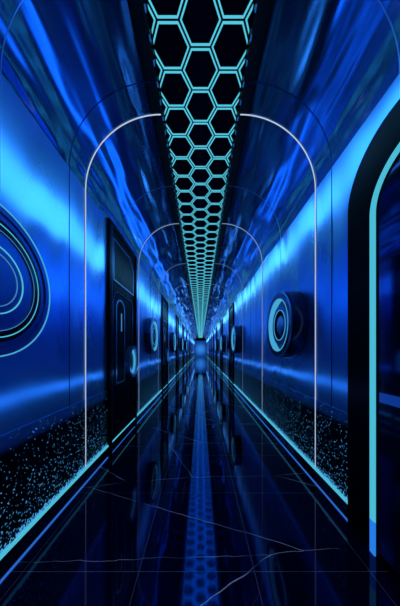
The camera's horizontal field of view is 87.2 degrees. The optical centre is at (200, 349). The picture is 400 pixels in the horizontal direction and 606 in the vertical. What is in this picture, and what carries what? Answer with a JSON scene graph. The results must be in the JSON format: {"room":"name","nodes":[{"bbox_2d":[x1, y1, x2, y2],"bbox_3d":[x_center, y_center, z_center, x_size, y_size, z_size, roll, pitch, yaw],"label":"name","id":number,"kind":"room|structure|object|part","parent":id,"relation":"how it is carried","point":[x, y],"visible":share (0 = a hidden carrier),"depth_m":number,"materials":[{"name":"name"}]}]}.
{"room":"futuristic corridor","nodes":[
{"label":"futuristic corridor","id":0,"kind":"room"},
{"bbox_2d":[0,73,193,435],"bbox_3d":[-1.050,-0.120,17.250,0.100,2.540,37.500,0,0,0],"label":"wall","id":1,"kind":"structure","parent":0,"point":[34,380],"depth_m":1.47,"materials":[{"name":"blue metal"}]},
{"bbox_2d":[0,0,22,189],"bbox_3d":[-0.672,-1.423,1.050,0.655,1.245,0.004,0,0,0],"label":"trim","id":2,"kind":"structure","parent":1,"relation":"attached to","point":[21,1],"depth_m":1.05,"materials":[{"name":"blue"}]},
{"bbox_2d":[0,203,49,357],"bbox_3d":[-0.988,-0.340,0.990,0.024,0.760,0.760,0,0,0],"label":"round wall lamp","id":3,"kind":"object","parent":1,"relation":"attached to","point":[24,281],"visible":1,"depth_m":1.14,"materials":[{"name":"blue paint"}]},
{"bbox_2d":[0,360,190,559],"bbox_3d":[-0.990,1.022,17.250,0.020,0.015,37.500,0,0,0],"label":"trim","id":4,"kind":"structure","parent":1,"relation":"attached to","point":[50,505],"depth_m":1.42,"materials":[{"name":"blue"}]},
{"bbox_2d":[0,360,191,583],"bbox_3d":[-0.992,1.145,17.250,0.016,0.010,37.500,0,0,0],"label":"trim","id":5,"kind":"structure","parent":1,"relation":"attached to","point":[77,492],"depth_m":1.42,"materials":[{"name":"blue"}]},
{"bbox_2d":[0,353,193,553],"bbox_3d":[-0.998,0.723,17.250,0.004,0.585,37.500,0,0,0],"label":"wall panel","id":6,"kind":"object","parent":1,"relation":"attached to","point":[40,458],"depth_m":1.38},
{"bbox_2d":[0,356,194,579],"bbox_3d":[-0.994,1.083,17.250,0.012,0.105,37.500,0,0,0],"label":"baseboard","id":7,"kind":"structure","parent":1,"relation":"attached to","point":[23,544],"depth_m":1.37,"materials":[{"name":"black"}]},
{"bbox_2d":[69,81,154,405],"bbox_3d":[-0.672,-0.807,1.600,0.655,2.475,0.004,0,0,0],"label":"trim","id":8,"kind":"structure","parent":1,"relation":"attached to","point":[149,81],"depth_m":1.60,"materials":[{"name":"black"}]},
{"bbox_2d":[107,218,137,457],"bbox_3d":[-0.960,-0.132,2.720,0.080,2.557,0.960,0,0,0],"label":"door","id":9,"kind":"structure","parent":1,"relation":"in","point":[122,353],"depth_m":2.56,"materials":[{"name":"black metal"}]},
{"bbox_3d":[-0.982,0.130,2.700,0.008,1.640,0.680,0,0,0],"label":"panel moulding","id":10,"kind":"part","parent":9,"relation":"part of","materials":[{"name":"black metal"}]},
{"bbox_3d":[-0.984,-1.031,2.710,0.004,0.450,0.672,0,0,0],"label":"panel","id":11,"kind":"part","parent":9,"relation":"part of","materials":[{"name":"black"}]},
{"bbox_3d":[-0.952,0.160,2.920,0.064,0.437,0.380,0,0,0],"label":"handle","id":12,"kind":"part","parent":9,"relation":"part of","materials":[{"name":"blue metal"}]},
{"bbox_2d":[132,350,135,372],"bbox_3d":[-0.967,0.160,2.920,0.034,0.345,0.300,0,0,0],"label":"light","id":13,"kind":"object","parent":9,"relation":"attached to","point":[134,351],"depth_m":3.02,"materials":[{"name":"blue plastic"}]},
{"bbox_2d":[85,113,160,466],"bbox_3d":[-0.672,-0.450,1.820,0.655,3.191,0.009,0,0,0],"label":"light","id":14,"kind":"object","parent":1,"relation":"attached to","point":[115,129],"visible":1,"depth_m":1.82,"materials":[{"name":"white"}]},
{"bbox_2d":[138,263,138,376],"bbox_3d":[-1.000,-0.484,3.390,0.005,1.822,0.009,0,0,0],"label":"light","id":15,"kind":"object","parent":1,"relation":"attached to","point":[138,297],"depth_m":3.39,"materials":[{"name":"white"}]},
{"bbox_2d":[121,186,170,228],"bbox_3d":[-0.672,-0.807,2.620,0.655,2.475,0.004,0,0,0],"label":"trim","id":16,"kind":"structure","parent":1,"relation":"attached to","point":[165,186],"depth_m":2.62,"materials":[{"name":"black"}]},
{"bbox_2d":[145,318,158,354],"bbox_3d":[-0.944,-0.270,4.100,0.113,0.720,0.720,0,0,0],"label":"round wall lamp","id":17,"kind":"object","parent":1,"relation":"attached to","point":[151,326],"visible":1,"depth_m":3.90,"materials":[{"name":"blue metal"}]},
{"bbox_2d":[161,295,169,394],"bbox_3d":[-0.960,-0.132,5.850,0.080,2.557,0.960,0,0,0],"label":"door","id":18,"kind":"structure","parent":1,"relation":"in","point":[165,354],"depth_m":5.73,"materials":[{"name":"black"}]},
{"bbox_3d":[-0.984,-1.031,5.840,0.004,0.450,0.672,0,0,0],"label":"panel","id":19,"kind":"part","parent":18,"relation":"part of","materials":[{"name":"black"}]},
{"bbox_3d":[-0.952,0.160,6.050,0.064,0.437,0.380,0,0,0],"label":"handle","id":20,"kind":"part","parent":18,"relation":"part of","materials":[{"name":"blue metal"}]},
{"bbox_2d":[150,247,182,371],"bbox_3d":[-0.672,-0.807,4.190,0.655,2.475,0.004,0,0,0],"label":"trim","id":21,"kind":"structure","parent":1,"relation":"attached to","point":[182,247],"depth_m":4.19,"materials":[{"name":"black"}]},
{"bbox_2d":[170,332,175,352],"bbox_3d":[-0.944,-0.270,7.300,0.113,0.720,0.720,0,0,0],"label":"round wall lamp","id":22,"kind":"object","parent":1,"relation":"attached to","point":[173,334],"visible":1,"depth_m":7.04,"materials":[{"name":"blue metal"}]},
{"bbox_2d":[176,315,179,377],"bbox_3d":[-0.960,-0.132,8.950,0.080,2.557,0.960,0,0,0],"label":"door","id":23,"kind":"structure","parent":1,"relation":"in","point":[177,318],"depth_m":8.97,"materials":[{"name":"black"}]},
{"bbox_2d":[168,284,188,382],"bbox_3d":[-0.672,-0.450,6.530,0.655,3.191,0.009,0,0,0],"label":"light","id":24,"kind":"object","parent":1,"relation":"attached to","point":[186,284],"visible":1,"depth_m":6.53,"materials":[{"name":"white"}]},
{"bbox_2d":[180,337,182,351],"bbox_3d":[-0.944,-0.270,10.500,0.113,0.720,0.720,0,0,0],"label":"round wall lamp","id":25,"kind":"object","parent":1,"relation":"attached to","point":[181,338],"visible":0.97,"depth_m":10.24,"materials":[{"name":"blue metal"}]},
{"bbox_2d":[182,325,184,369],"bbox_3d":[-0.960,-0.132,12.100,0.080,2.557,0.960,0,0,0],"label":"door","id":26,"kind":"structure","parent":1,"relation":"in","point":[183,352],"depth_m":12.07,"materials":[{"name":"black"}]},
{"bbox_3d":[-0.983,-0.132,12.100,0.034,2.557,0.960,0,0,0],"label":"frame","id":27,"kind":"part","parent":26,"relation":"part of","materials":[{"name":"black"}]},
{"bbox_2d":[186,330,187,365],"bbox_3d":[-0.960,-0.132,15.200,0.080,2.557,0.960,0,0,0],"label":"door","id":28,"kind":"structure","parent":1,"relation":"in","point":[186,330],"depth_m":15.30,"materials":[{"name":"black"}]},
{"bbox_2d":[0,0,399,340],"bbox_3d":[0.000,-1.748,17.250,2.000,0.715,37.500,0,0,0],"label":"ceiling","id":29,"kind":"structure","parent":0,"point":[61,58],"depth_m":1.57,"materials":[{"name":"blue metal"}]},
{"bbox_2d":[139,223,178,257],"bbox_3d":[-0.669,-1.765,3.390,0.629,0.548,0.009,0,0,0],"label":"light","id":30,"kind":"object","parent":29,"relation":"attached to","point":[174,223],"depth_m":3.39,"materials":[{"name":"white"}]},
{"bbox_2d":[139,223,178,257],"bbox_3d":[-0.671,-0.449,3.390,0.653,3.189,0.006,0,0,0],"label":"diffuser","id":31,"kind":"object","parent":30,"relation":"attached to","point":[174,223],"depth_m":3.39,"materials":[{"name":"white"}]},
{"bbox_2d":[144,4,194,312],"bbox_3d":[-0.331,-2.042,6.295,0.007,0.005,15.390,0,0,0],"label":"trim","id":32,"kind":"structure","parent":29,"relation":"attached to","point":[144,4],"depth_m":1.73,"materials":[{"name":"black"}]},
{"bbox_2d":[147,0,253,337],"bbox_3d":[0.000,-2.095,17.250,0.642,0.016,37.480,0,0,0],"label":"recessed light","id":33,"kind":"object","parent":29,"relation":"in","point":[200,46],"visible":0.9,"depth_m":1.78,"materials":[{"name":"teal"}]},
{"bbox_2d":[206,4,256,312],"bbox_3d":[0.331,-2.042,6.295,0.007,0.005,15.390,0,0,0],"label":"trim","id":34,"kind":"structure","parent":29,"relation":"attached to","point":[256,4],"depth_m":1.73,"materials":[{"name":"black"}]},
{"bbox_2d":[222,223,261,257],"bbox_3d":[0.669,-1.765,3.390,0.629,0.548,0.009,0,0,0],"label":"light","id":35,"kind":"object","parent":29,"relation":"attached to","point":[222,223],"depth_m":3.39,"materials":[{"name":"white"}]},
{"bbox_2d":[222,223,261,257],"bbox_3d":[0.671,-0.449,3.390,0.653,3.189,0.006,0,0,0],"label":"diffuser","id":36,"kind":"object","parent":35,"relation":"attached to","point":[222,223],"depth_m":3.39,"materials":[{"name":"white"}]},
{"bbox_2d":[378,0,399,71],"bbox_3d":[0.672,-1.423,1.050,0.655,1.245,0.004,0,0,0],"label":"trim","id":37,"kind":"structure","parent":29,"relation":"attached to","point":[379,1],"depth_m":1.05,"materials":[{"name":"blue"}]},
{"bbox_2d":[0,357,399,605],"bbox_3d":[0.000,1.200,17.250,2.300,0.100,37.700,0,0,0],"label":"floor","id":38,"kind":"structure","parent":0,"point":[200,503],"depth_m":1.34,"materials":[{"name":"black stone"}]},
{"bbox_2d":[207,73,399,412],"bbox_3d":[1.050,-0.120,17.250,0.100,2.540,37.500,0,0,0],"label":"wall","id":39,"kind":"structure","parent":0,"point":[298,241],"depth_m":1.78,"materials":[{"name":"blue metal"}]},
{"bbox_2d":[210,334,211,362],"bbox_3d":[0.960,-0.132,19.300,0.080,2.557,0.960,0,0,0],"label":"door","id":40,"kind":"structure","parent":39,"relation":"in","point":[211,334],"depth_m":18.82,"materials":[{"name":"black"}]},
{"bbox_2d":[212,331,213,364],"bbox_3d":[0.960,-0.132,16.200,0.080,2.557,0.960,0,0,0],"label":"door","id":41,"kind":"structure","parent":39,"relation":"in","point":[213,331],"depth_m":15.72,"materials":[{"name":"black"}]},
{"bbox_3d":[0.983,-0.132,16.200,0.034,2.557,0.960,0,0,0],"label":"frame","id":42,"kind":"part","parent":41,"relation":"part of","materials":[{"name":"black"}]},
{"bbox_2d":[215,327,216,368],"bbox_3d":[0.960,-0.132,13.100,0.080,2.557,0.960,0,0,0],"label":"door","id":43,"kind":"structure","parent":39,"relation":"in","point":[216,327],"depth_m":12.66,"materials":[{"name":"black"}]},
{"bbox_2d":[215,339,218,351],"bbox_3d":[0.918,-0.270,11.800,0.163,0.720,0.720,0,0,0],"label":"round wall lamp","id":44,"kind":"object","parent":39,"relation":"attached to","point":[216,340],"visible":1,"depth_m":11.53,"materials":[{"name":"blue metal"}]},
{"bbox_2d":[219,319,222,374],"bbox_3d":[0.960,-0.132,9.900,0.080,2.557,0.960,0,0,0],"label":"door","id":45,"kind":"structure","parent":39,"relation":"in","point":[221,321],"depth_m":9.86,"materials":[{"name":"black"}]},
{"bbox_2d":[220,335,225,351],"bbox_3d":[0.918,-0.270,8.600,0.163,0.720,0.720,0,0,0],"label":"round wall lamp","id":46,"kind":"object","parent":39,"relation":"attached to","point":[222,337],"visible":1,"depth_m":8.34,"materials":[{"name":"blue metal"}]},
{"bbox_2d":[228,303,233,387],"bbox_3d":[0.960,-0.132,6.750,0.080,2.557,0.960,0,0,0],"label":"door","id":47,"kind":"structure","parent":39,"relation":"in","point":[231,309],"depth_m":6.68,"materials":[{"name":"black"}]},
{"bbox_3d":[0.952,0.160,6.950,0.064,0.437,0.380,0,0,0],"label":"handle","id":48,"kind":"part","parent":47,"relation":"part of","materials":[{"name":"blue metal"}]},
{"bbox_2d":[218,247,250,371],"bbox_3d":[0.672,-0.807,4.190,0.655,2.475,0.004,0,0,0],"label":"trim","id":49,"kind":"structure","parent":39,"relation":"attached to","point":[218,247],"depth_m":4.19,"materials":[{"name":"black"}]},
{"bbox_2d":[231,325,241,353],"bbox_3d":[0.918,-0.270,5.400,0.163,0.720,0.720,0,0,0],"label":"round wall lamp","id":50,"kind":"object","parent":39,"relation":"attached to","point":[236,334],"visible":1,"depth_m":5.15,"materials":[{"name":"black metal"}]},
{"bbox_2d":[230,186,280,383],"bbox_3d":[0.672,-0.807,2.620,0.655,2.475,0.004,0,0,0],"label":"trim","id":51,"kind":"structure","parent":39,"relation":"attached to","point":[230,186],"depth_m":2.62,"materials":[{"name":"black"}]},
{"bbox_2d":[262,263,262,376],"bbox_3d":[1.000,-0.484,3.390,0.005,1.822,0.009,0,0,0],"label":"light","id":52,"kind":"object","parent":39,"relation":"attached to","point":[262,297],"depth_m":3.39,"materials":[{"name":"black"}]},
{"bbox_2d":[206,356,347,518],"bbox_3d":[0.994,1.083,17.250,0.012,0.105,37.500,0,0,0],"label":"baseboard","id":53,"kind":"structure","parent":39,"relation":"attached to","point":[336,499],"depth_m":1.96,"materials":[{"name":"black"}]},
{"bbox_2d":[207,353,347,499],"bbox_3d":[0.998,0.723,17.250,0.004,0.585,37.500,0,0,0],"label":"wall panel","id":54,"kind":"object","parent":39,"relation":"attached to","point":[292,412],"depth_m":1.99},
{"bbox_2d":[240,113,315,466],"bbox_3d":[0.672,-0.450,1.820,0.655,3.191,0.009,0,0,0],"label":"light","id":55,"kind":"object","parent":39,"relation":"attached to","point":[285,129],"visible":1,"depth_m":1.82,"materials":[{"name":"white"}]},
{"bbox_2d":[210,360,347,504],"bbox_3d":[0.990,1.022,17.250,0.020,0.015,37.500,0,0,0],"label":"trim","id":56,"kind":"structure","parent":39,"relation":"attached to","point":[270,422],"depth_m":1.96,"materials":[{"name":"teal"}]},
{"bbox_2d":[210,361,347,521],"bbox_3d":[0.992,1.145,17.250,0.016,0.010,37.500,0,0,0],"label":"trim","id":57,"kind":"structure","parent":39,"relation":"attached to","point":[323,492],"depth_m":1.97,"materials":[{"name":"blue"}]},
{"bbox_2d":[267,291,307,357],"bbox_3d":[0.918,-0.270,2.300,0.163,0.720,0.720,0,0,0],"label":"round wall lamp","id":58,"kind":"object","parent":39,"relation":"attached to","point":[287,319],"visible":1,"depth_m":2.09,"materials":[{"name":"black metal"}]},
{"bbox_3d":[0.952,-0.270,2.300,0.096,0.562,0.562,0,0,0],"label":"dish","id":59,"kind":"part","parent":58,"relation":"part of","materials":[{"name":"blue metal"}]},
{"bbox_2d":[246,81,331,406],"bbox_3d":[0.672,-0.807,1.600,0.655,2.475,0.004,0,0,0],"label":"trim","id":60,"kind":"structure","parent":39,"relation":"attached to","point":[246,81],"depth_m":1.60,"materials":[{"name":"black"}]},
{"bbox_2d":[348,99,399,583],"bbox_3d":[0.983,-0.042,0.790,0.034,2.377,1.200,0,0,0],"label":"door","id":61,"kind":"structure","parent":39,"relation":"in","point":[374,200],"depth_m":1.17,"materials":[{"name":"black"}]},
{"bbox_3d":[0.000,-0.528,36.050,2.200,3.355,0.100,0,0,0],"label":"wall","id":62,"kind":"structure","parent":0,"visible":0},
{"bbox_2d":[195,341,205,356],"bbox_3d":[0.000,-0.225,35.950,1.900,2.750,0.100,0,0,0],"label":"portal","id":63,"kind":"object","parent":62,"relation":"attached to","point":[200,346],"visible":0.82,"depth_m":35.94,"materials":[{"name":"blue"}]}
]}

